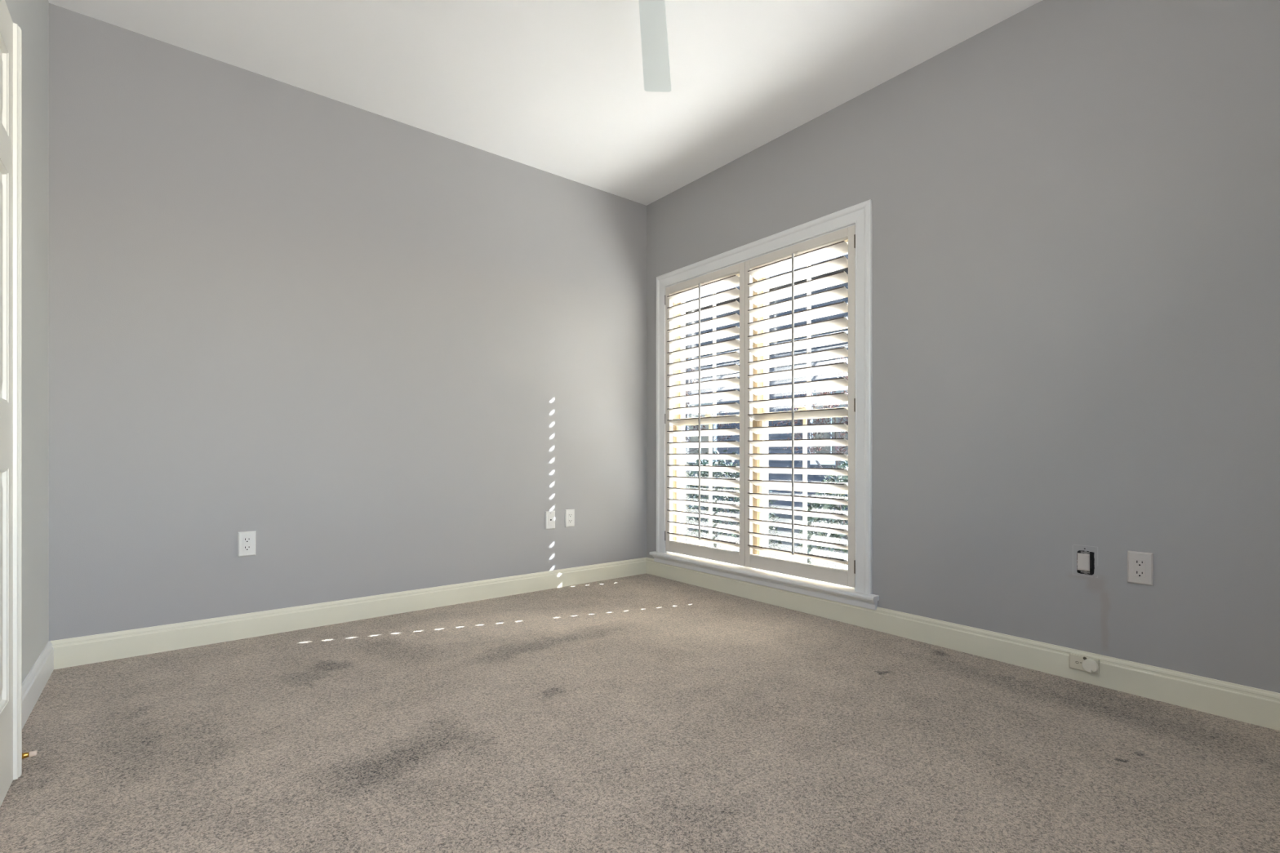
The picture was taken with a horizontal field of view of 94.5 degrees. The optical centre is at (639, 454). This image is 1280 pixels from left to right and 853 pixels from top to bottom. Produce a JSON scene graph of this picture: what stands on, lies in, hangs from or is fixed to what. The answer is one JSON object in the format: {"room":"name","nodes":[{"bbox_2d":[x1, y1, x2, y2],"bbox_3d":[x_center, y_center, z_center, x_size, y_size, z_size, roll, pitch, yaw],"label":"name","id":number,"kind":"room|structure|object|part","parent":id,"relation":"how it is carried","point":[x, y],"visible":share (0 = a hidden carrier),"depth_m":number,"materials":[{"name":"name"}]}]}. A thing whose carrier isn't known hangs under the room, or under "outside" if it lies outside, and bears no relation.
{"room":"empty bedroom","nodes":[
{"label":"empty bedroom","id":0,"kind":"room"},
{"bbox_2d":[4,0,48,682],"bbox_3d":[-1.266,-0.485,0.846,0.160,2.740,3.930,0,0,-39],"label":"wall","id":1,"kind":"structure","parent":0,"point":[32,16],"depth_m":2.17,"materials":[{"name":"paint"}]},
{"bbox_2d":[0,0,22,806],"bbox_3d":[-1.489,-0.142,1.326,0.048,2.042,0.731,0,0,-39],"label":"door","id":2,"kind":"structure","parent":1,"relation":"in","point":[11,34],"depth_m":1.56,"materials":[{"name":"white paint"}]},
{"bbox_3d":[-1.592,-0.942,1.446,0.030,0.218,0.240,0,0,-39],"label":"panel","id":3,"kind":"part","parent":2,"relation":"part of","materials":[{"name":"white paint"}]},
{"bbox_3d":[-1.592,-0.436,1.446,0.030,0.601,0.240,0,0,-39],"label":"panel","id":4,"kind":"part","parent":2,"relation":"part of","materials":[{"name":"white paint"}]},
{"bbox_3d":[-1.592,0.342,1.446,0.030,0.609,0.240,0,0,-39],"label":"panel","id":5,"kind":"part","parent":2,"relation":"part of","materials":[{"name":"white paint"}]},
{"bbox_2d":[22,640,53,728],"bbox_3d":[-1.859,0.827,1.729,0.016,0.116,1.810,0,0,-39],"label":"baseboard","id":6,"kind":"structure","parent":1,"relation":"attached to","point":[36,680],"depth_m":2.13,"materials":[{"name":"white paint"}]},
{"bbox_2d":[22,750,37,759],"bbox_3d":[-1.726,0.840,1.639,0.078,0.022,0.022,0,0,-39],"label":"door stop","id":7,"kind":"object","parent":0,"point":[32,753],"visible":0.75,"depth_m":1.65,"materials":[{"name":"white rubber"}]},
{"bbox_3d":[-1.732,0.840,1.634,0.063,0.022,0.022,0,0,-39],"label":"brass post","id":8,"kind":"part","parent":7,"relation":"part of","materials":[{"name":"gold metal"}]},
{"bbox_2d":[48,3,646,640],"bbox_3d":[-1.240,-0.485,3.484,3.494,2.740,0.160,0,0,-39],"label":"wall","id":9,"kind":"structure","parent":0,"point":[380,349],"depth_m":3.00,"materials":[{"name":"grey paint"}]},
{"bbox_2d":[237,530,256,556],"bbox_3d":[-1.895,0.432,2.852,0.073,0.118,0.010,0,0,-39],"label":"wall outlet","id":10,"kind":"object","parent":9,"relation":"attached to","point":[246,540],"visible":1,"depth_m":2.85,"materials":[{"name":"white plastic"}]},
{"bbox_2d":[243,537,251,551],"bbox_3d":[-1.893,0.432,2.849,0.033,0.066,0.002,0,0,-39],"label":"receptacle","id":11,"kind":"object","parent":10,"relation":"attached to","point":[246,540],"depth_m":2.85,"materials":[{"name":"white plastic"}]},
{"bbox_2d":[49,557,646,669],"bbox_3d":[-1.185,0.827,3.415,3.174,0.116,0.016,0,0,-39],"label":"baseboard","id":12,"kind":"structure","parent":9,"relation":"attached to","point":[96,648],"depth_m":3.00,"materials":[{"name":"beige paint"}]},
{"bbox_2d":[545,511,555,529],"bbox_3d":[-0.589,0.434,3.894,0.072,0.118,0.014,0,0,-39],"label":"cable plate","id":13,"kind":"object","parent":9,"relation":"attached to","point":[549,515],"visible":1,"depth_m":3.89,"materials":[{"name":"white plastic"}]},
{"bbox_2d":[564,509,574,527],"bbox_3d":[-0.472,0.431,3.990,0.073,0.118,0.010,0,0,-39],"label":"wall outlet","id":14,"kind":"object","parent":9,"relation":"attached to","point":[569,513],"visible":1,"depth_m":3.98,"materials":[{"name":"white plastic"}]},
{"bbox_2d":[568,513,572,523],"bbox_3d":[-0.469,0.431,3.987,0.033,0.066,0.002,0,0,-39],"label":"receptacle","id":15,"kind":"object","parent":14,"relation":"attached to","point":[570,515],"depth_m":3.98,"materials":[{"name":"white plastic"}]},
{"bbox_2d":[48,0,1042,205],"bbox_3d":[0.037,-1.915,1.887,3.494,0.120,4.250,0,0,-39],"label":"ceiling","id":16,"kind":"structure","parent":0,"point":[553,86],"depth_m":2.77,"materials":[{"name":"white paint"}]},
{"bbox_2d":[638,0,671,92],"bbox_3d":[0.005,-1.703,1.807,1.114,0.305,1.137,0,0,-39],"label":"ceiling fan","id":17,"kind":"object","parent":16,"relation":"hanging from","point":[654,37],"visible":1,"depth_m":2.27,"materials":[{"name":"white paint"}]},
{"bbox_2d":[0,573,1279,852],"bbox_3d":[0.037,0.915,1.887,3.494,0.060,4.250,0,0,-39],"label":"floor","id":18,"kind":"structure","parent":0,"point":[646,713],"depth_m":1.80,"materials":[{"name":"beige carpet"}]},
{"bbox_2d":[646,0,1279,693],"bbox_3d":[1.339,-0.485,2.928,0.160,2.740,3.930,0,0,-39],"label":"wall","id":19,"kind":"structure","parent":0,"point":[1076,203],"depth_m":2.35,"materials":[{"name":"grey paint"}]},
{"bbox_2d":[648,199,879,610],"bbox_3d":[0.725,-0.253,3.707,0.286,2.072,1.746,0,0,-39],"label":"window","id":20,"kind":"structure","parent":19,"relation":"in","point":[860,215],"depth_m":3.37,"materials":[{"name":"white paint"}]},
{"bbox_2d":[664,262,744,566],"bbox_3d":[0.418,-0.249,3.956,0.096,1.886,0.747,0,0,-39],"label":"shutter panel","id":21,"kind":"object","parent":20,"relation":"attached to","point":[700,283],"visible":0.99,"depth_m":3.91,"materials":[{"name":"white paint"}]},
{"bbox_3d":[0.394,-0.282,3.916,0.010,1.698,0.011,0,0,-39],"label":"tilt rod","id":22,"kind":"part","parent":21,"relation":"part of","materials":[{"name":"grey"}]},
{"bbox_3d":[0.424,-1.166,3.957,0.031,0.053,0.660,0,0,-39],"label":"rail","id":23,"kind":"part","parent":21,"relation":"part of","materials":[{"name":"white paint"}]},
{"bbox_3d":[0.424,0.654,3.957,0.031,0.079,0.660,0,0,-39],"label":"rail","id":24,"kind":"part","parent":21,"relation":"part of","materials":[{"name":"white paint"}]},
{"bbox_2d":[676,273,739,546],"bbox_3d":[0.486,-0.246,4.029,0.088,1.882,0.657,0,0,-39],"label":"window","id":25,"kind":"structure","parent":20,"relation":"attached to","point":[679,484],"depth_m":4.17,"materials":[{"name":"beige wood"}]},
{"bbox_3d":[0.479,0.220,4.024,0.030,0.950,0.657,0,0,-39],"label":"sash","id":26,"kind":"part","parent":25,"relation":"part of","materials":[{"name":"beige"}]},
{"bbox_3d":[0.509,-0.697,4.047,0.030,0.980,0.657,0,0,-39],"label":"sash","id":27,"kind":"part","parent":25,"relation":"part of","materials":[{"name":"beige wood"}]},
{"bbox_3d":[0.736,-0.239,3.739,0.108,1.897,0.106,0,0,-39],"label":"mullion post","id":28,"kind":"part","parent":20,"relation":"part of","materials":[{"name":"white wood"}]},
{"bbox_2d":[744,225,855,587],"bbox_3d":[0.889,-0.249,3.366,0.096,1.886,0.756,0,0,-39],"label":"shutter panel","id":29,"kind":"object","parent":20,"relation":"attached to","point":[816,572],"visible":0.98,"depth_m":3.33,"materials":[{"name":"white paint"}]},
{"bbox_3d":[0.861,-0.282,3.331,0.010,1.698,0.011,0,0,-39],"label":"tilt rod","id":30,"kind":"part","parent":29,"relation":"part of","materials":[{"name":"grey wood"}]},
{"bbox_3d":[0.892,-1.166,3.372,0.031,0.053,0.669,0,0,-39],"label":"rail","id":31,"kind":"part","parent":29,"relation":"part of","materials":[{"name":"white paint"}]},
{"bbox_3d":[0.892,0.654,3.372,0.031,0.079,0.669,0,0,-39],"label":"rail","id":32,"kind":"part","parent":29,"relation":"part of","materials":[{"name":"white paint"}]},
{"bbox_2d":[759,239,848,563],"bbox_3d":[0.963,-0.246,3.432,0.088,1.882,0.657,0,0,-39],"label":"window","id":33,"kind":"structure","parent":20,"relation":"attached to","point":[766,410],"depth_m":3.46,"materials":[{"name":"beige wood"}]},
{"bbox_3d":[0.956,0.220,3.427,0.030,0.950,0.657,0,0,-39],"label":"sash","id":34,"kind":"part","parent":33,"relation":"part of","materials":[{"name":"beige wood"}]},
{"bbox_3d":[0.986,-0.697,3.450,0.030,0.980,0.657,0,0,-39],"label":"sash","id":35,"kind":"part","parent":33,"relation":"part of","materials":[{"name":"beige wood"}]},
{"bbox_2d":[646,557,1279,730],"bbox_3d":[1.270,0.827,2.873,0.016,0.116,3.930,0,0,-39],"label":"baseboard","id":36,"kind":"structure","parent":19,"relation":"attached to","point":[1248,704],"depth_m":2.44,"materials":[{"name":"beige paint"}]},
{"bbox_2d":[1069,653,1099,674],"bbox_3d":[1.714,0.810,2.285,0.024,0.056,0.094,0,0,-39],"label":"jack plate","id":37,"kind":"object","parent":36,"relation":"attached to","point":[1082,663],"visible":1,"depth_m":2.28,"materials":[{"name":"beige plastic"}]},
{"bbox_2d":[1076,548,1094,574],"bbox_3d":[1.733,0.417,2.301,0.007,0.101,0.056,0,0,-39],"label":"electrical box","id":38,"kind":"object","parent":19,"relation":"attached to","point":[1086,559],"visible":1,"depth_m":2.30,"materials":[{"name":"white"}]},
{"bbox_2d":[1077,552,1089,571],"bbox_3d":[1.730,0.421,2.306,0.002,0.067,0.040,0,0,-39],"label":"switch","id":39,"kind":"object","parent":38,"relation":"attached to","point":[1083,558],"depth_m":2.30,"materials":[{"name":"grey plastic"}]},
{"bbox_2d":[1127,551,1153,586],"bbox_3d":[1.835,0.418,2.170,0.010,0.118,0.073,0,0,-39],"label":"wall outlet","id":40,"kind":"object","parent":19,"relation":"attached to","point":[1140,564],"visible":1,"depth_m":2.17,"materials":[{"name":"grey plastic"}]},
{"bbox_2d":[1133,558,1145,577],"bbox_3d":[1.832,0.418,2.168,0.002,0.066,0.033,0,0,-39],"label":"receptacle","id":41,"kind":"object","parent":40,"relation":"attached to","point":[1139,563],"depth_m":2.17,"materials":[{"name":"grey plastic"}]},
{"label":"outside","id":42,"kind":"structure","parent":0,"visible":0},
{"bbox_2d":[684,499,848,570],"bbox_3d":[8.710,1.285,17.737,29.830,0.100,38.000,0,0,-39],"label":"ground","id":43,"kind":"structure","parent":42,"point":[786,545],"depth_m":9.12,"materials":[{"name":"white concrete"}]},
{"bbox_2d":[684,358,738,453],"bbox_3d":[0.597,-0.216,11.273,2.928,2.902,2.498,0,0,-25],"label":"tree","id":44,"kind":"object","parent":43,"relation":"on","point":[697,380],"visible":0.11,"depth_m":11.39,"materials":[{"name":"brown plant"}]},
{"bbox_2d":[684,447,782,558],"bbox_3d":[0.881,0.574,6.611,1.232,1.328,1.464,0,0,-39],"label":"shrub","id":45,"kind":"object","parent":43,"relation":"on","point":[691,508],"visible":0.31,"depth_m":6.38,"materials":[{"name":"green plant"}]},
{"bbox_2d":[684,252,848,512],"bbox_3d":[5.207,-2.115,15.577,6.000,6.700,17.800,0,0,-39],"label":"neighbor house","id":46,"kind":"structure","parent":43,"relation":"on","point":[797,464],"depth_m":13.89,"materials":[{"name":"blue"}]},
{"bbox_3d":[1.640,-0.615,15.927,0.015,1.500,0.920,0,0,-39],"label":"pane","id":47,"kind":"part","parent":46,"relation":"part of","materials":[{"name":"clear glass"}]},
{"bbox_3d":[4.138,-0.615,12.802,0.015,1.500,0.920,0,0,-39],"label":"pane","id":48,"kind":"part","parent":46,"relation":"part of","materials":[{"name":"clear glass"}]},
{"bbox_2d":[771,356,848,542],"bbox_3d":[2.858,-0.126,8.205,2.097,2.722,2.744,0,0,-4],"label":"tree","id":49,"kind":"object","parent":43,"relation":"on","point":[840,448],"visible":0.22,"depth_m":8.12,"materials":[{"name":"brown plant"}]},
{"bbox_2d":[794,460,848,569],"bbox_3d":[1.921,0.596,5.191,1.127,1.284,1.421,0,0,-39],"label":"shrub","id":50,"kind":"object","parent":43,"relation":"on","point":[811,521],"visible":0.18,"depth_m":5.12,"materials":[{"name":"green plant"}]}
]}

